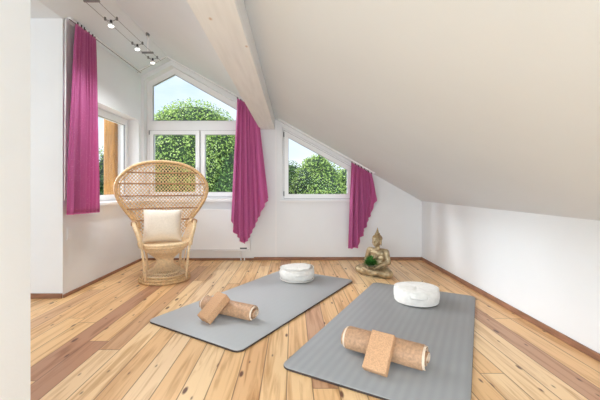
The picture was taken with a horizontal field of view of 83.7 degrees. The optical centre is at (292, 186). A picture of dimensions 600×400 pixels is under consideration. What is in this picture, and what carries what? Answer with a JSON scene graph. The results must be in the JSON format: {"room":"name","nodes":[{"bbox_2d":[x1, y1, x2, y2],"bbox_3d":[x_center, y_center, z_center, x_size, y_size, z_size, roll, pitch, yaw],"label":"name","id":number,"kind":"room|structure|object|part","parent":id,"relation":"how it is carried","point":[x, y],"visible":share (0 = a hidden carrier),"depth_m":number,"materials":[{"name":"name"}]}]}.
{"room":"exercise studio","nodes":[
{"label":"exercise studio","id":0,"kind":"room"},
{"bbox_2d":[0,0,29,399],"bbox_3d":[-1.472,-0.275,1.140,1.055,2.670,0.140,0,0,0],"label":"wall","id":1,"kind":"structure","parent":0,"point":[14,14],"depth_m":1.14,"materials":[{"name":"white paint"}]},
{"bbox_2d":[30,18,30,292],"bbox_3d":[-3.400,-0.185,3.350,1.800,2.890,0.300,0,0,0],"label":"wall","id":2,"kind":"structure","parent":0,"point":[30,18],"depth_m":3.20,"materials":[{"name":"white paint"}]},
{"bbox_2d":[30,293,61,297],"bbox_3d":[-3.250,1.038,3.192,2.100,0.045,0.016,0,0,0],"label":"baseboard","id":3,"kind":"structure","parent":2,"relation":"attached to","point":[32,295],"depth_m":3.18,"materials":[{"name":"brown wood"}]},
{"bbox_2d":[31,18,140,297],"bbox_3d":[-2.350,-0.185,4.030,0.300,2.890,1.660,0,0,0],"label":"wall","id":4,"kind":"structure","parent":0,"point":[103,242],"depth_m":3.23,"materials":[{"name":"white paint"}]},
{"bbox_2d":[63,258,141,297],"bbox_3d":[-2.192,1.044,4.022,0.016,0.032,1.644,0,0,0],"label":"baseboard","id":5,"kind":"structure","parent":4,"relation":"attached to","point":[140,259],"depth_m":3.76,"materials":[{"name":"brown wood"}]},
{"bbox_2d":[98,108,141,205],"bbox_3d":[-2.290,-0.373,4.070,0.280,1.166,1.420,0,0,0],"label":"window","id":6,"kind":"structure","parent":4,"relation":"in","point":[104,199],"depth_m":4.66,"materials":[{"name":"white plastic"}]},
{"bbox_3d":[-2.376,-0.383,4.070,0.068,1.076,1.350,0,0,0],"label":"sash","id":7,"kind":"part","parent":6,"relation":"part of","materials":[{"name":"white plastic"}]},
{"bbox_3d":[-2.255,0.194,4.070,0.210,0.032,1.418,0,0,0],"label":"sill","id":8,"kind":"part","parent":6,"relation":"part of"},
{"bbox_2d":[30,0,169,75],"bbox_3d":[-3.035,-1.805,2.080,2.530,0.390,6.560,0,0,0],"label":"ceiling","id":9,"kind":"structure","parent":0,"point":[80,11],"depth_m":3.59,"materials":[{"name":"paint"}]},
{"bbox_2d":[68,17,141,72],"bbox_3d":[-2.150,-1.622,3.980,0.030,0.020,1.520,0,0,0],"label":"rail","id":10,"kind":"object","parent":9,"relation":"attached to","point":[72,20],"visible":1,"depth_m":3.90,"materials":[{"name":"white metal"}]},
{"bbox_2d":[64,18,66,200],"bbox_3d":[-2.170,-0.739,3.192,0.014,1.738,0.029,0,0,0],"label":"curtain rod","id":11,"kind":"object","parent":10,"relation":"hanging from","point":[65,18],"visible":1,"depth_m":3.19,"materials":[{"name":"white metal"}]},
{"bbox_2d":[66,22,99,214],"bbox_3d":[-2.107,-0.672,3.384,0.098,1.895,0.538,0,0,0],"label":"curtain","id":12,"kind":"object","parent":10,"relation":"hanging from","point":[83,181],"visible":1,"depth_m":3.35,"materials":[{"name":"fabric"}]},
{"bbox_2d":[137,56,166,72],"bbox_3d":[-1.976,-1.716,4.690,0.408,0.231,0.030,0,0,0],"label":"rail","id":13,"kind":"object","parent":9,"relation":"attached to","point":[164,57],"visible":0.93,"depth_m":4.68,"materials":[{"name":"white metal"}]},
{"bbox_2d":[141,60,421,257],"bbox_3d":[-0.190,-0.300,5.000,4.620,3.120,0.280,0,0,0],"label":"wall","id":14,"kind":"structure","parent":0,"point":[304,229],"depth_m":4.86,"materials":[{"name":"white paint"}]},
{"bbox_2d":[142,68,236,201],"bbox_3d":[-1.382,-0.777,4.918,1.634,1.975,0.255,0,0,0],"label":"window","id":15,"kind":"structure","parent":14,"relation":"in","point":[200,129],"depth_m":4.97,"materials":[{"name":"white plastic"}]},
{"bbox_3d":[-1.754,-0.351,4.991,0.741,0.971,0.068,0,0,0],"label":"sash","id":16,"kind":"part","parent":15,"relation":"part of","materials":[{"name":"white plastic"}]},
{"bbox_3d":[-1.383,0.191,4.883,1.633,0.039,0.185,0,0,0],"label":"sill","id":17,"kind":"part","parent":15,"relation":"part of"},
{"bbox_3d":[-0.984,-0.351,4.991,0.759,0.971,0.068,0,0,0],"label":"sash","id":18,"kind":"part","parent":15,"relation":"part of","materials":[{"name":"white plastic"}]},
{"bbox_2d":[149,209,249,260],"bbox_3d":[-1.347,0.688,4.813,1.465,0.745,0.094,0,0,0],"label":"radiator","id":19,"kind":"object","parent":14,"relation":"attached to","point":[214,227],"visible":0.44,"depth_m":4.77,"materials":[{"name":"white metal"}]},
{"bbox_2d":[275,120,276,256],"bbox_3d":[-0.248,0.024,4.854,0.027,1.982,0.012,0,0,0],"label":"trim","id":20,"kind":"structure","parent":14,"relation":"attached to","point":[275,120],"depth_m":4.85,"materials":[{"name":"white paint"}]},
{"bbox_2d":[148,257,420,259],"bbox_3d":[-0.157,1.038,4.852,4.054,0.045,0.016,0,0,0],"label":"baseboard","id":21,"kind":"structure","parent":14,"relation":"attached to","point":[255,258],"depth_m":4.84,"materials":[{"name":"brown wood"}]},
{"bbox_2d":[280,128,350,201],"bbox_3d":[0.365,-0.328,4.902,1.100,1.085,0.145,0,0,0],"label":"window","id":22,"kind":"structure","parent":14,"relation":"in","point":[286,135],"depth_m":4.89,"materials":[{"name":"white plastic"}]},
{"bbox_3d":[0.365,0.203,4.875,1.100,0.025,0.090,0,0,0],"label":"sill","id":23,"kind":"part","parent":22,"relation":"part of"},
{"bbox_2d":[30,260,599,399],"bbox_3d":[-0.700,1.160,1.980,5.600,0.200,6.360,0,0,0],"label":"floor","id":24,"kind":"structure","parent":0,"point":[99,341],"depth_m":2.20,"materials":[{"name":"brown wood"}]},
{"bbox_2d":[113,160,208,285],"bbox_3d":[-1.494,0.361,3.897,1.082,1.398,0.670,0,0,-25],"label":"chair","id":25,"kind":"object","parent":24,"relation":"on","point":[165,263],"visible":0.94,"depth_m":3.96,"materials":[{"name":"wicker"}]},
{"bbox_3d":[-1.751,0.518,3.745,0.102,0.275,0.479,0,0,-30],"label":"armrest","id":26,"kind":"part","parent":25,"relation":"part of","materials":[{"name":"wicker"}]},
{"bbox_3d":[-1.606,0.830,3.596,0.033,0.384,0.078,0,0,26],"label":"leg","id":27,"kind":"part","parent":25,"relation":"part of","materials":[{"name":"wicker"}]},
{"bbox_2d":[142,209,181,242],"bbox_3d":[-1.500,0.443,3.860,0.424,0.380,0.239,0,0,-19],"label":"pillow","id":28,"kind":"object","parent":25,"relation":"on","point":[159,225],"visible":0.98,"depth_m":3.79,"materials":[{"name":"beige fabric"}]},
{"bbox_3d":[-1.475,0.640,3.860,0.520,0.019,0.520,0,0,-25],"label":"seat","id":29,"kind":"part","parent":25,"relation":"part of","materials":[{"name":"wicker"}]},
{"bbox_3d":[-1.189,0.830,3.790,0.077,0.384,0.033,0,0,14],"label":"leg","id":30,"kind":"part","parent":25,"relation":"part of","materials":[{"name":"wicker"}]},
{"bbox_3d":[-1.209,0.519,3.997,0.102,0.275,0.477,0,0,-20],"label":"armrest","id":31,"kind":"part","parent":25,"relation":"part of","materials":[{"name":"wicker"}]},
{"bbox_2d":[150,271,351,351],"bbox_3d":[-0.232,1.051,3.190,0.945,0.018,1.930,0,0,32],"label":"yoga mat","id":32,"kind":"object","parent":24,"relation":"on","point":[279,302],"visible":0.77,"depth_m":2.80,"materials":[{"name":"grey plastic"}]},
{"bbox_2d":[197,291,229,323],"bbox_3d":[-0.619,0.943,2.627,0.125,0.190,0.224,0,0,42],"label":"block","id":33,"kind":"object","parent":32,"relation":"on","point":[211,310],"visible":1,"depth_m":2.59,"materials":[{"name":"beige wood"}]},
{"bbox_2d":[199,296,258,320],"bbox_3d":[-0.522,0.975,2.712,0.539,0.109,0.134,0,0,28],"label":"roller","id":34,"kind":"object","parent":32,"relation":"on","point":[245,311],"visible":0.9,"depth_m":2.61,"materials":[{"name":"beige"}]},
{"bbox_2d":[279,263,313,282],"bbox_3d":[0.049,0.963,3.773,0.394,0.158,0.412,0,0,-17],"label":"cushion","id":35,"kind":"object","parent":32,"relation":"on","point":[294,272],"visible":1,"depth_m":3.64,"materials":[{"name":"beige fabric"}]},
{"bbox_2d":[355,227,392,278],"bbox_3d":[1.000,0.773,4.018,0.291,0.573,0.488,0,0,-38],"label":"statue","id":36,"kind":"object","parent":24,"relation":"on","point":[380,271],"visible":0.87,"depth_m":3.98,"materials":[{"name":"brown metal"}]},
{"bbox_2d":[362,255,377,266],"bbox_3d":[0.908,0.864,3.925,0.203,0.140,0.196,0,0,0],"label":"succulent plant","id":37,"kind":"object","parent":36,"relation":"on","point":[370,262],"visible":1,"depth_m":3.90,"materials":[{"name":"plant"}]},
{"bbox_2d":[284,283,474,399],"bbox_3d":[0.833,1.051,2.576,0.980,0.018,1.970,0,0,29],"label":"yoga mat","id":38,"kind":"object","parent":24,"relation":"on","point":[447,327],"visible":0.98,"depth_m":2.15,"materials":[{"name":"grey plastic"}]},
{"bbox_2d":[362,330,395,376],"bbox_3d":[0.493,0.944,1.912,0.135,0.188,0.187,0,0,35],"label":"block","id":39,"kind":"object","parent":38,"relation":"on","point":[380,348],"visible":1,"depth_m":1.89,"materials":[{"name":"beige wood"}]},
{"bbox_2d":[341,326,429,370],"bbox_3d":[0.551,0.964,2.031,0.519,0.125,0.154,0,0,34],"label":"foam roller","id":40,"kind":"object","parent":38,"relation":"on","point":[415,355],"visible":0.74,"depth_m":1.93,"materials":[{"name":"beige"}]},
{"bbox_2d":[394,281,439,306],"bbox_3d":[1.125,0.970,3.052,0.396,0.145,0.414,0,0,11],"label":"cushion","id":41,"kind":"object","parent":38,"relation":"on","point":[411,293],"visible":1,"depth_m":2.93,"materials":[{"name":"beige fabric"}]},
{"bbox_2d":[114,0,599,220],"bbox_3d":[0.200,-0.813,2.080,3.940,2.374,6.560,0,0,0],"label":"ceiling","id":42,"kind":"structure","parent":0,"point":[490,104],"depth_m":1.70,"materials":[{"name":"paint"}]},
{"bbox_2d":[83,0,99,2],"bbox_3d":[-1.700,-1.681,2.830,0.134,0.239,0.043,0,0,0],"label":"support","id":43,"kind":"object","parent":42,"relation":"attached to","point":[85,1],"visible":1,"depth_m":2.82,"materials":[{"name":"silver metal"}]},
{"bbox_2d":[87,3,150,59],"bbox_3d":[-1.755,-1.568,1.320,0.005,0.008,5.640,0,0,0],"label":"cable","id":44,"kind":"object","parent":43,"relation":"attached to","point":[87,3],"visible":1,"depth_m":3.29,"materials":[{"name":"silver metal"}]},
{"bbox_2d":[104,17,117,27],"bbox_3d":[-1.700,-1.538,3.130,0.132,0.095,0.058,0,0,0],"label":"spotlight","id":45,"kind":"object","parent":44,"relation":"hanging from","point":[111,25],"visible":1,"depth_m":3.12,"materials":[{"name":"silver metal"}]},
{"bbox_2d":[147,56,157,63],"bbox_3d":[-1.700,-1.538,4.060,0.132,0.095,0.058,0,0,0],"label":"spotlight","id":46,"kind":"object","parent":44,"relation":"hanging from","point":[152,61],"visible":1,"depth_m":4.05,"materials":[{"name":"silver metal"}]},
{"bbox_2d":[100,3,159,59],"bbox_3d":[-1.645,-1.568,1.320,0.005,0.008,5.640,0,0,0],"label":"cable","id":47,"kind":"object","parent":43,"relation":"attached to","point":[100,3],"visible":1,"depth_m":3.27,"materials":[{"name":"silver metal"}]},
{"bbox_2d":[131,42,143,50],"bbox_3d":[-1.700,-1.538,3.660,0.132,0.095,0.058,0,0,0],"label":"spotlight","id":48,"kind":"object","parent":47,"relation":"hanging from","point":[137,48],"visible":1,"depth_m":3.65,"materials":[{"name":"silver metal"}]},
{"bbox_2d":[142,32,153,53],"bbox_3d":[-1.700,-1.681,3.920,0.134,0.239,0.043,0,0,0],"label":"support","id":49,"kind":"object","parent":42,"relation":"attached to","point":[147,34],"visible":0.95,"depth_m":3.91,"materials":[{"name":"silver metal"}]},
{"bbox_2d":[167,56,243,100],"bbox_3d":[-1.124,-1.463,4.690,1.289,0.735,0.030,0,0,0],"label":"rail","id":50,"kind":"object","parent":42,"relation":"attached to","point":[167,56],"visible":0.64,"depth_m":4.67,"materials":[{"name":"white metal"}]},
{"bbox_2d":[231,97,267,243],"bbox_3d":[-0.610,-0.229,4.687,0.531,2.068,0.105,0,0,0],"label":"curtain","id":51,"kind":"object","parent":50,"relation":"hanging from","point":[249,192],"visible":0.91,"depth_m":4.69,"materials":[{"name":"fabric"}]},
{"bbox_2d":[186,0,274,128],"bbox_3d":[-0.370,-1.037,1.830,0.217,0.406,6.060,0,0,0],"label":"beam","id":52,"kind":"structure","parent":42,"relation":"attached to","point":[226,24],"depth_m":2.05,"materials":[{"name":"beige wood"}]},
{"bbox_2d":[278,119,374,173],"bbox_3d":[0.471,-0.568,4.690,1.359,0.778,0.030,0,0,0],"label":"rail","id":53,"kind":"object","parent":42,"relation":"attached to","point":[278,119],"visible":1,"depth_m":4.67,"materials":[{"name":"white metal"}]},
{"bbox_2d":[348,162,376,248],"bbox_3d":[0.973,0.249,4.692,0.404,1.224,0.113,0,0,0],"label":"curtain","id":54,"kind":"object","parent":53,"relation":"hanging from","point":[363,197],"visible":1,"depth_m":4.68,"materials":[{"name":"fabric"}]},
{"bbox_2d":[422,201,599,353],"bbox_3d":[1.995,0.723,1.830,0.250,1.074,6.060,0,0,0],"label":"wall","id":55,"kind":"structure","parent":0,"point":[545,267],"depth_m":2.67,"materials":[{"name":"white paint"}]},
{"bbox_2d":[421,257,599,361],"bbox_3d":[1.862,1.038,1.822,0.016,0.045,6.044,0,0,0],"label":"baseboard","id":56,"kind":"structure","parent":55,"relation":"attached to","point":[559,335],"depth_m":2.64,"materials":[{"name":"brown wood"}]},
{"label":"outside","id":57,"kind":"structure","parent":0,"visible":0},
{"bbox_3d":[0.000,4.360,47.800,120.000,0.200,84.400,0,0,0],"label":"ground","id":58,"kind":"structure","parent":57,"visible":0},
{"bbox_2d":[99,145,103,194],"bbox_3d":[-6.699,0.857,14.588,3.719,6.815,3.926,0,0,8],"label":"leafy tree","id":59,"kind":"object","parent":58,"relation":"on","point":[101,163],"visible":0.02,"depth_m":13.29,"materials":[{"name":"green plant"}]},
{"bbox_2d":[100,157,174,194],"bbox_3d":[-5.387,1.461,12.305,3.492,5.611,3.140,0,0,18],"label":"leafy tree","id":60,"kind":"object","parent":58,"relation":"on","point":[101,179],"visible":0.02,"depth_m":11.52,"materials":[{"name":"green plant"}]},
{"bbox_2d":[154,97,234,191],"bbox_3d":[-3.952,0.363,13.504,4.456,7.803,4.534,0,0,-29],"label":"leafy tree","id":61,"kind":"object","parent":58,"relation":"on","point":[178,148],"visible":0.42,"depth_m":11.82,"materials":[{"name":"green plant"}]},
{"bbox_2d":[211,139,234,191],"bbox_3d":[-1.898,1.180,12.999,3.512,6.171,3.510,0,0,-29],"label":"leafy tree","id":62,"kind":"object","parent":58,"relation":"on","point":[224,183],"visible":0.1,"depth_m":11.62,"materials":[{"name":"green plant"}]},
{"bbox_2d":[289,160,300,193],"bbox_3d":[-0.135,1.504,15.506,2.121,5.525,2.469,0,0,-13],"label":"leafy tree","id":63,"kind":"object","parent":58,"relation":"on","point":[292,168],"visible":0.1,"depth_m":14.80,"materials":[{"name":"green plant"}]},
{"bbox_2d":[289,154,346,193],"bbox_3d":[1.056,1.432,14.002,2.702,5.669,2.769,0,0,39],"label":"leafy tree","id":64,"kind":"object","parent":58,"relation":"on","point":[316,175],"visible":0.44,"depth_m":13.18,"materials":[{"name":"green plant"}]},
{"bbox_2d":[337,168,346,193],"bbox_3d":[2.511,1.568,14.992,2.488,5.398,2.680,0,0,6],"label":"leafy tree","id":65,"kind":"object","parent":58,"relation":"on","point":[343,171],"visible":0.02,"depth_m":14.34,"materials":[{"name":"green plant"}]},
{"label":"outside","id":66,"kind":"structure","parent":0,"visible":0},
{"bbox_2d":[104,119,117,194],"bbox_3d":[-2.580,1.210,4.860,0.160,6.100,0.320,0,0,0],"label":"timber post","id":67,"kind":"object","parent":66,"point":[110,128],"visible":0.02,"depth_m":4.70,"materials":[{"name":"brown wood"}]}
]}

